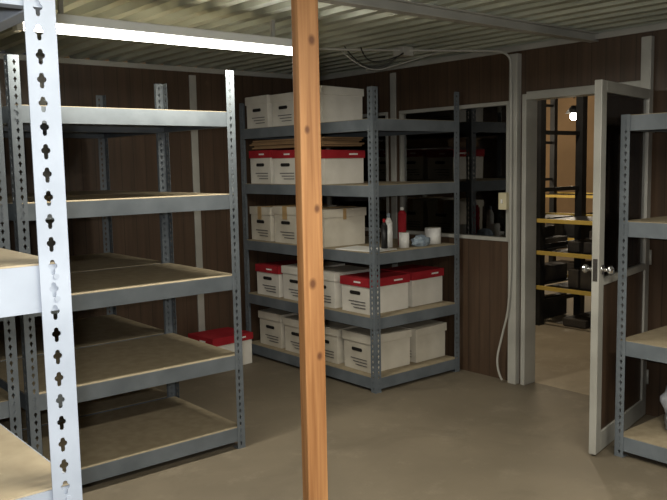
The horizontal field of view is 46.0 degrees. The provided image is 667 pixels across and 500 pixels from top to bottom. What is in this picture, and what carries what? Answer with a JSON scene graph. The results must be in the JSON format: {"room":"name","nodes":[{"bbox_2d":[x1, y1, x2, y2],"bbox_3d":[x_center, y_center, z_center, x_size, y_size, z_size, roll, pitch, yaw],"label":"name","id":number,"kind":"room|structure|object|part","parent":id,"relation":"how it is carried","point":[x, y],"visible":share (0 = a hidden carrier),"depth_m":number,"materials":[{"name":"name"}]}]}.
{"room":"storage room","nodes":[
{"label":"storage room","id":0,"kind":"room"},
{"bbox_2d":[44,55,243,70],"bbox_3d":[-1.583,-1.867,15.641,8.225,3.600,0.200,-6,8,-39],"label":"wall","id":1,"kind":"structure","parent":0,"point":[44,55],"depth_m":13.46,"materials":[{"name":"paint"}]},
{"bbox_2d":[0,59,319,340],"bbox_3d":[-2.620,-0.117,5.250,6.675,2.400,0.100,-6,8,-39],"label":"wall","id":2,"kind":"structure","parent":0,"point":[132,159],"depth_m":6.21,"materials":[{"name":"brown wood"}]},
{"bbox_2d":[37,73,56,319],"bbox_3d":[-2.044,-0.139,5.656,0.060,2.335,0.014,-6,8,-39],"label":"trim","id":3,"kind":"structure","parent":2,"relation":"attached to","point":[41,78],"depth_m":5.60,"materials":[{"name":"metal"}]},
{"bbox_2d":[0,53,292,78],"bbox_3d":[-2.650,-1.281,5.044,6.563,0.039,0.012,-6,8,-39],"label":"trim","id":4,"kind":"structure","parent":2,"relation":"attached to","point":[21,57],"depth_m":6.09,"materials":[{"name":"metal"}]},
{"bbox_2d":[189,75,204,331],"bbox_3d":[-1.111,-0.241,6.429,0.060,2.335,0.014,-6,8,-39],"label":"trim","id":5,"kind":"structure","parent":2,"relation":"attached to","point":[192,78],"depth_m":6.40,"materials":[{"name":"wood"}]},
{"bbox_2d":[0,0,666,75],"bbox_3d":[-0.309,-1.072,2.292,6.820,0.049,7.450,-6,8,-39],"label":"ceiling","id":6,"kind":"structure","parent":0,"point":[339,26],"depth_m":4.69,"materials":[{"name":"metal"}]},
{"bbox_2d":[318,0,598,42],"bbox_3d":[-0.860,-1.075,2.909,6.560,0.055,0.060,-6,8,-39],"label":"ceiling beam","id":7,"kind":"structure","parent":6,"relation":"attached to","point":[404,7],"depth_m":4.20,"materials":[{"name":"grey metal"}]},
{"bbox_2d":[82,248,666,499],"bbox_3d":[1.427,0.617,9.367,18.000,0.100,19.600,-6,8,-39],"label":"floor","id":8,"kind":"structure","parent":0,"point":[462,434],"depth_m":4.50,"materials":[{"name":"concrete"}]},
{"bbox_2d":[0,93,22,439],"bbox_3d":[-2.197,0.202,3.534,1.216,2.120,0.816,-6,8,-39],"label":"metal shelving unit","id":9,"kind":"object","parent":8,"relation":"on","point":[9,404],"visible":0.6,"depth_m":3.62,"materials":[{"name":"grey paint"}]},
{"bbox_2d":[0,0,82,499],"bbox_3d":[-1.207,0.424,1.314,1.254,2.120,0.910,-6,8,-39],"label":"metal shelving unit","id":10,"kind":"object","parent":8,"relation":"on","point":[29,284],"visible":1,"depth_m":1.31,"materials":[{"name":"paint"}]},
{"bbox_2d":[0,84,172,430],"bbox_3d":[-1.798,0.037,4.985,1.201,2.120,0.886,-6,8,-39],"label":"metal shelving unit","id":11,"kind":"object","parent":8,"relation":"on","point":[109,328],"visible":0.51,"depth_m":5.09,"materials":[{"name":"grey paint"}]},
{"bbox_3d":[-1.625,-0.041,5.668,0.052,2.120,0.052,-6,8,-39],"label":"post","id":12,"kind":"part","parent":11,"relation":"part of","materials":[{"name":"grey metal"}]},
{"bbox_3d":[-1.091,0.018,5.032,0.052,2.120,0.052,-6,8,-39],"label":"post","id":13,"kind":"part","parent":11,"relation":"part of","materials":[{"name":"grey metal"}]},
{"bbox_2d":[0,54,245,484],"bbox_3d":[-1.244,0.098,4.324,1.201,2.120,0.816,-6,8,-39],"label":"metal shelving unit","id":14,"kind":"object","parent":8,"relation":"on","point":[116,442],"visible":0.89,"depth_m":4.24,"materials":[{"name":"grey paint"}]},
{"bbox_3d":[-1.439,0.173,3.668,0.052,2.120,0.052,-6,8,-39],"label":"post","id":15,"kind":"part","parent":14,"relation":"part of","materials":[{"name":"grey metal"}]},
{"bbox_3d":[-1.048,0.023,4.980,0.052,2.120,0.052,-6,8,-39],"label":"post","id":16,"kind":"part","parent":14,"relation":"part of","materials":[{"name":"grey metal"}]},
{"bbox_3d":[-0.559,0.077,4.398,0.052,2.120,0.052,-6,8,-39],"label":"post","id":17,"kind":"part","parent":14,"relation":"part of","materials":[{"name":"grey metal"}]},
{"bbox_2d":[188,327,252,364],"bbox_3d":[-0.915,0.800,6.398,0.329,0.265,0.410,5,9,44],"label":"storage box","id":18,"kind":"object","parent":8,"relation":"on","point":[223,338],"visible":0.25,"depth_m":6.35,"materials":[{"name":"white cardboard"}]},
{"bbox_2d":[291,0,327,499],"bbox_3d":[-0.080,0.106,2.747,0.089,2.399,0.038,-6,8,-39],"label":"timber post","id":19,"kind":"object","parent":8,"relation":"on","point":[304,13],"visible":1,"depth_m":2.71,"materials":[{"name":"brown wood"}]},
{"bbox_2d":[239,86,459,393],"bbox_3d":[0.095,-0.141,6.293,0.884,2.120,1.630,-6,8,-39],"label":"metal shelving unit","id":20,"kind":"object","parent":8,"relation":"on","point":[372,127],"visible":0.7,"depth_m":5.78,"materials":[{"name":"grey paint"}]},
{"bbox_3d":[-0.729,-0.162,6.631,0.052,2.120,0.052,-6,8,-39],"label":"post","id":21,"kind":"part","parent":20,"relation":"part of","materials":[{"name":"grey metal"}]},
{"bbox_2d":[245,95,272,128],"bbox_3d":[-0.472,-1.136,6.513,0.408,0.255,0.318,-6,8,-39],"label":"storage box","id":22,"kind":"object","parent":20,"relation":"on","point":[259,108],"visible":0.48,"depth_m":6.36,"materials":[{"name":"white cardboard"}]},
{"bbox_2d":[249,150,278,183],"bbox_3d":[-0.446,-0.697,6.574,0.410,0.271,0.319,-6,8,-38],"label":"storage box","id":23,"kind":"object","parent":20,"relation":"on","point":[262,163],"visible":0.41,"depth_m":6.43,"materials":[{"name":"white cardboard"}]},
{"bbox_2d":[249,137,363,148],"bbox_3d":[-0.229,-0.853,6.298,0.422,0.068,0.960,-6,8,-39],"label":"cartons","id":24,"kind":"object","parent":23,"relation":"on","point":[326,142],"visible":0.83,"depth_m":6.09,"materials":[{"name":"brown cardboard"}]},
{"bbox_2d":[249,204,295,240],"bbox_3d":[-0.447,-0.236,6.636,0.410,0.282,0.319,-6,8,-37],"label":"storage box","id":25,"kind":"object","parent":20,"relation":"on","point":[262,217],"visible":0.46,"depth_m":6.49,"materials":[{"name":"white cardboard"}]},
{"bbox_2d":[255,260,296,296],"bbox_3d":[-0.398,0.235,6.636,0.410,0.252,0.319,-7,8,-41],"label":"storage box","id":26,"kind":"object","parent":20,"relation":"on","point":[269,275],"visible":0.44,"depth_m":6.50,"materials":[{"name":"white cardboard"}]},
{"bbox_2d":[258,308,297,347],"bbox_3d":[-0.379,0.644,6.690,0.408,0.281,0.318,-6,8,-41],"label":"storage box","id":27,"kind":"object","parent":20,"relation":"on","point":[272,328],"visible":0.46,"depth_m":6.54,"materials":[{"name":"white cardboard"}]},
{"bbox_2d":[270,92,293,126],"bbox_3d":[-0.242,-1.110,6.257,0.408,0.250,0.318,-6,8,-39],"label":"storage box","id":28,"kind":"object","parent":20,"relation":"on","point":[282,104],"visible":0.48,"depth_m":6.13,"materials":[{"name":"white cardboard"}]},
{"bbox_2d":[272,150,294,183],"bbox_3d":[-0.231,-0.668,6.306,0.410,0.263,0.319,-6,8,-41],"label":"storage box","id":29,"kind":"object","parent":20,"relation":"on","point":[284,160],"visible":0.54,"depth_m":6.18,"materials":[{"name":"white cardboard"}]},
{"bbox_2d":[283,314,325,352],"bbox_3d":[-0.151,0.674,6.413,0.408,0.273,0.318,-6,8,-40],"label":"storage box","id":30,"kind":"object","parent":20,"relation":"on","point":[291,323],"visible":0.32,"depth_m":6.33,"materials":[{"name":"white cardboard"}]},
{"bbox_2d":[273,204,336,243],"bbox_3d":[-0.230,-0.218,6.362,0.410,0.296,0.319,-6,8,-40],"label":"storage box","id":31,"kind":"object","parent":20,"relation":"on","point":[284,216],"visible":0.49,"depth_m":6.24,"materials":[{"name":"white cardboard"}]},
{"bbox_2d":[281,261,344,300],"bbox_3d":[-0.162,0.250,6.364,0.408,0.272,0.318,-6,8,-40],"label":"storage box","id":32,"kind":"object","parent":20,"relation":"on","point":[290,273],"visible":0.41,"depth_m":6.29,"materials":[{"name":"white cardboard"}]},
{"bbox_3d":[-0.092,-0.231,7.159,0.052,2.120,0.052,-6,8,-39],"label":"post","id":33,"kind":"part","parent":20,"relation":"part of","materials":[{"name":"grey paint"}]},
{"bbox_2d":[324,320,357,363],"bbox_3d":[0.080,0.697,6.151,0.408,0.276,0.318,-6,8,-40],"label":"storage box","id":34,"kind":"object","parent":20,"relation":"on","point":[334,342],"visible":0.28,"depth_m":5.96,"materials":[{"name":"white cardboard"}]},
{"bbox_2d":[320,85,363,122],"bbox_3d":[-0.025,-1.095,5.989,0.408,0.269,0.318,-6,8,-38],"label":"storage box","id":35,"kind":"object","parent":20,"relation":"on","point":[336,103],"visible":0.56,"depth_m":5.85,"materials":[{"name":"white cardboard"}]},
{"bbox_2d":[321,150,364,183],"bbox_3d":[-0.014,-0.639,6.040,0.410,0.254,0.319,-6,8,-41],"label":"storage box","id":36,"kind":"object","parent":20,"relation":"on","point":[337,166],"visible":0.59,"depth_m":5.91,"materials":[{"name":"white cardboard"}]},
{"bbox_2d":[322,206,365,246],"bbox_3d":[-0.003,-0.189,6.090,0.410,0.288,0.319,-6,8,-37],"label":"storage box","id":37,"kind":"object","parent":20,"relation":"on","point":[341,225],"visible":0.6,"depth_m":5.97,"materials":[{"name":"white cardboard"}]},
{"bbox_2d":[323,265,371,307],"bbox_3d":[0.057,0.277,6.093,0.408,0.268,0.318,-6,8,-40],"label":"storage box","id":38,"kind":"object","parent":20,"relation":"on","point":[332,286],"visible":0.28,"depth_m":5.90,"materials":[{"name":"white cardboard"}]},
{"bbox_2d":[335,246,395,251],"bbox_3d":[0.234,-0.008,5.692,0.380,0.006,0.240,5,8,43],"label":"paper sheets","id":39,"kind":"object","parent":20,"relation":"on","point":[352,248],"visible":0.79,"depth_m":5.68,"materials":[{"name":"white paper"}]},
{"bbox_2d":[381,219,387,248],"bbox_3d":[0.366,-0.118,5.661,0.048,0.212,0.048,-6,8,-39],"label":"bottle","id":40,"kind":"object","parent":39,"relation":"on","point":[384,229],"visible":1,"depth_m":5.64,"materials":[{"name":"black plastic"}]},
{"bbox_3d":[0.282,-0.051,5.426,0.052,2.120,0.052,-6,8,-39],"label":"post","id":41,"kind":"part","parent":20,"relation":"part of","materials":[{"name":"grey metal"}]},
{"bbox_2d":[340,270,409,314],"bbox_3d":[0.308,0.309,5.809,0.410,0.257,0.319,-6,8,-39],"label":"storage box","id":42,"kind":"object","parent":20,"relation":"on","point":[393,285],"visible":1,"depth_m":5.71,"materials":[{"name":"white cardboard"}]},
{"bbox_2d":[342,326,411,372],"bbox_3d":[0.325,0.724,5.862,0.408,0.275,0.318,-6,8,-38],"label":"storage box","id":43,"kind":"object","parent":20,"relation":"on","point":[395,341],"visible":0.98,"depth_m":5.76,"materials":[{"name":"white cardboard"}]},
{"bbox_2d":[386,213,392,247],"bbox_3d":[0.406,-0.145,5.797,0.060,0.250,0.060,-6,8,-39],"label":"plastic bottle","id":44,"kind":"object","parent":20,"relation":"on","point":[389,223],"visible":0.84,"depth_m":5.77,"materials":[{"name":"plastic"}]},
{"bbox_2d":[398,207,405,244],"bbox_3d":[0.516,-0.179,5.912,0.064,0.287,0.064,-6,8,-39],"label":"spray can","id":45,"kind":"object","parent":20,"relation":"on","point":[401,214],"visible":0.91,"depth_m":5.88,"materials":[{"name":"metal"}]},
{"bbox_2d":[399,232,408,247],"bbox_3d":[0.518,-0.074,5.766,0.076,0.110,0.076,-6,8,-39],"label":"cup","id":46,"kind":"object","parent":20,"relation":"on","point":[403,236],"visible":1,"depth_m":5.74,"materials":[{"name":"paper"}]},
{"bbox_2d":[380,264,443,306],"bbox_3d":[0.611,0.271,6.085,0.370,0.261,0.329,-7,8,-42],"label":"storage box","id":47,"kind":"object","parent":20,"relation":"on","point":[425,284],"visible":0.54,"depth_m":5.97,"materials":[{"name":"white cardboard"}]},
{"bbox_2d":[411,234,429,246],"bbox_3d":[0.647,-0.073,5.852,0.197,0.086,0.110,-6,8,-39],"label":"folded cloth","id":48,"kind":"object","parent":20,"relation":"on","point":[419,240],"visible":1,"depth_m":5.81,"materials":[{"name":"fabric"}]},
{"bbox_2d":[397,319,446,362],"bbox_3d":[0.643,0.696,6.125,0.348,0.262,0.328,-6,8,-41],"label":"storage box","id":49,"kind":"object","parent":20,"relation":"on","point":[427,341],"visible":0.65,"depth_m":6.00,"materials":[{"name":"white cardboard"}]},
{"bbox_2d":[425,227,440,243],"bbox_3d":[0.760,-0.111,6.019,0.124,0.120,0.124,-6,8,-39],"label":"paper towel roll","id":50,"kind":"object","parent":20,"relation":"on","point":[434,233],"visible":0.89,"depth_m":5.96,"materials":[{"name":"paper"}]},
{"bbox_3d":[0.918,-0.120,5.954,0.052,2.120,0.052,-6,8,-39],"label":"post","id":51,"kind":"part","parent":20,"relation":"part of","materials":[{"name":"grey metal"}]},
{"bbox_2d":[535,96,592,328],"bbox_3d":[2.739,-0.535,7.240,0.834,2.600,4.580,-6,8,-39],"label":"rack","id":52,"kind":"object","parent":8,"relation":"on","point":[578,285],"visible":0.23,"depth_m":7.69,"materials":[{"name":"black metal"}]},
{"bbox_2d":[545,99,592,269],"bbox_3d":[4.332,-1.245,10.257,0.834,3.300,3.980,-6,8,-39],"label":"rack","id":53,"kind":"object","parent":8,"relation":"on","point":[560,229],"visible":0.09,"depth_m":11.87,"materials":[{"name":"black metal"}]},
{"bbox_2d":[614,112,666,463],"bbox_3d":[2.312,0.237,3.767,0.706,1.830,1.666,-6,8,-39],"label":"metal shelving unit","id":54,"kind":"object","parent":8,"relation":"on","point":[648,439],"visible":1,"depth_m":4.14,"materials":[{"name":"grey paint"}]},
{"bbox_3d":[1.546,0.207,4.176,0.052,1.830,0.052,-6,8,-39],"label":"post","id":55,"kind":"part","parent":54,"relation":"part of","materials":[{"name":"grey metal"}]},
{"bbox_2d":[660,385,666,429],"bbox_3d":[1.941,0.810,4.289,0.298,0.356,0.260,-6,8,-39],"label":"plastic bag","id":56,"kind":"object","parent":54,"relation":"on","point":[663,398],"visible":1,"depth_m":4.31,"materials":[{"name":"white plastic"}]},
{"bbox_2d":[320,29,666,416],"bbox_3d":[2.258,-0.132,4.532,0.100,2.400,7.250,-6,8,-39],"label":"wall","id":57,"kind":"structure","parent":0,"point":[483,264],"depth_m":5.75,"materials":[{"name":"brown wood"}]},
{"bbox_2d":[329,116,385,227],"bbox_3d":[0.215,-0.675,6.883,0.006,0.946,0.776,-6,8,-39],"label":"pane","id":58,"kind":"object","parent":57,"relation":"attached to","point":[335,200],"visible":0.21,"depth_m":6.79,"materials":[{"name":"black glass"}]},
{"bbox_2d":[326,112,388,231],"bbox_3d":[0.223,-0.676,6.890,0.092,1.000,0.820,-6,8,-39],"label":"frame","id":59,"kind":"object","parent":57,"relation":"attached to","point":[385,114],"visible":0.15,"depth_m":6.56,"materials":[{"name":"metal"}]},
{"bbox_2d":[390,73,397,266],"bbox_3d":[0.506,-0.283,6.535,0.014,2.335,0.060,-6,8,-39],"label":"trim","id":60,"kind":"structure","parent":57,"relation":"attached to","point":[392,75],"depth_m":6.47,"materials":[{"name":"metal"}]},
{"bbox_2d":[399,101,508,241],"bbox_3d":[0.928,-0.598,6.049,0.092,1.000,1.100,-6,8,-39],"label":"frame","id":61,"kind":"object","parent":57,"relation":"attached to","point":[503,103],"visible":0.43,"depth_m":5.92,"materials":[{"name":"metal"}]},
{"bbox_2d":[404,105,505,236],"bbox_3d":[0.920,-0.597,6.042,0.006,0.946,1.056,-6,8,-39],"label":"pane","id":62,"kind":"object","parent":57,"relation":"attached to","point":[429,157],"visible":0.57,"depth_m":5.96,"materials":[{"name":"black glass"}]},
{"bbox_2d":[319,22,666,80],"bbox_3d":[2.196,-1.299,4.364,0.012,0.039,7.238,-6,8,-39],"label":"trim","id":63,"kind":"structure","parent":57,"relation":"attached to","point":[660,26],"depth_m":5.53,"materials":[{"name":"metal"}]},
{"bbox_2d":[498,192,508,209],"bbox_3d":[1.224,-0.349,5.600,0.092,0.120,0.070,-6,8,-39],"label":"switch box","id":64,"kind":"object","parent":57,"relation":"attached to","point":[503,204],"visible":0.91,"depth_m":5.57,"materials":[{"name":"beige plastic"}]},
{"bbox_2d":[508,53,521,383],"bbox_3d":[1.284,-0.197,5.580,0.050,2.340,0.070,-6,8,-39],"label":"trim","id":65,"kind":"structure","parent":57,"relation":"attached to","point":[514,307],"depth_m":5.56,"materials":[{"name":"metal"}]},
{"bbox_2d":[520,94,536,384],"bbox_3d":[1.387,-0.059,5.584,0.130,2.060,0.035,-6,8,-39],"label":"door frame","id":66,"kind":"structure","parent":57,"relation":"attached to","point":[529,107],"depth_m":5.56,"materials":[{"name":"metal"}]},
{"bbox_2d":[526,80,640,100],"bbox_3d":[1.650,-1.039,5.138,0.130,0.055,0.845,-6,8,-39],"label":"header","id":67,"kind":"object","parent":57,"relation":"attached to","point":[580,91],"visible":0.66,"depth_m":5.20,"materials":[{"name":"metal"}]},
{"bbox_2d":[582,79,654,454],"bbox_3d":[1.655,0.074,4.495,0.172,1.998,0.878,4,8,38],"label":"door","id":68,"kind":"structure","parent":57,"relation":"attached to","point":[599,439],"depth_m":4.22,"materials":[{"name":"metal"}]},
{"bbox_3d":[1.403,0.104,4.179,0.172,0.120,0.068,4,8,38],"label":"knob","id":69,"kind":"part","parent":68,"relation":"part of","materials":[{"name":"silver metal"}]},
{"bbox_2d":[601,271,642,429],"bbox_3d":[1.661,0.557,4.543,0.017,0.810,0.713,4,8,38],"label":"panel","id":70,"kind":"object","parent":68,"relation":"attached to","point":[634,298],"depth_m":4.46,"materials":[{"name":"brown wood"}]},
{"bbox_2d":[604,93,644,275],"bbox_3d":[1.643,-0.372,4.442,0.006,0.980,0.713,4,8,38],"label":"glass pane","id":71,"kind":"object","parent":68,"relation":"attached to","point":[617,105],"visible":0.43,"depth_m":4.38,"materials":[{"name":"glass"}]},
{"bbox_3d":[1.941,0.020,4.814,0.016,1.640,0.015,4,8,38],"label":"hinges","id":72,"kind":"part","parent":68,"relation":"part of","materials":[{"name":"grey metal"}]},
{"bbox_2d":[640,36,654,89],"bbox_3d":[1.952,-0.129,4.881,0.145,2.330,0.065,-6,8,-39],"label":"trim","id":73,"kind":"structure","parent":57,"relation":"attached to","point":[647,42],"depth_m":4.72,"materials":[{"name":"metal"}]},
{"bbox_2d":[545,95,594,224],"bbox_3d":[5.880,-1.753,13.276,0.200,3.600,19.000,-6,8,-39],"label":"wall","id":74,"kind":"structure","parent":0,"point":[566,144],"depth_m":14.86,"materials":[{"name":"paint"}]},
{"bbox_3d":[-0.308,-1.137,2.286,6.825,0.060,7.450,-6,8,-39],"label":"ceiling","id":75,"kind":"structure","parent":0,"visible":0},
{"bbox_2d":[12,0,291,54],"bbox_3d":[-0.787,-1.120,3.947,1.600,0.186,0.070,-6,8,-39],"label":"fluorescent light fixture","id":76,"kind":"object","parent":75,"relation":"hanging from","point":[66,24],"visible":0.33,"depth_m":3.88,"materials":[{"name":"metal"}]},
{"bbox_2d":[319,46,511,379],"bbox_3d":[0.362,-0.194,5.408,1.818,2.374,0.336,-2,6,-6],"label":"conduit","id":77,"kind":"object","parent":75,"relation":"attached to","point":[403,51],"visible":0.98,"depth_m":5.43,"materials":[{"name":"plastic"}]},
{"bbox_3d":[3.613,-3.138,9.283,8.525,0.100,16.400,-6,8,-39],"label":"ceiling","id":78,"kind":"structure","parent":0,"visible":0},
{"bbox_2d":[565,97,575,119],"bbox_3d":[3.131,-2.435,10.213,0.220,1.480,0.220,-6,8,-39],"label":"pendant lamp","id":79,"kind":"object","parent":78,"relation":"hanging from","point":[572,110],"visible":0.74,"depth_m":10.24,"materials":[{"name":"white glass"}]},
{"bbox_3d":[3.144,-1.749,10.287,0.100,0.100,0.100,-6,8,-39],"label":"bulb","id":80,"kind":"part","parent":79,"relation":"part of","materials":[{"name":"white glass"}]}
]}

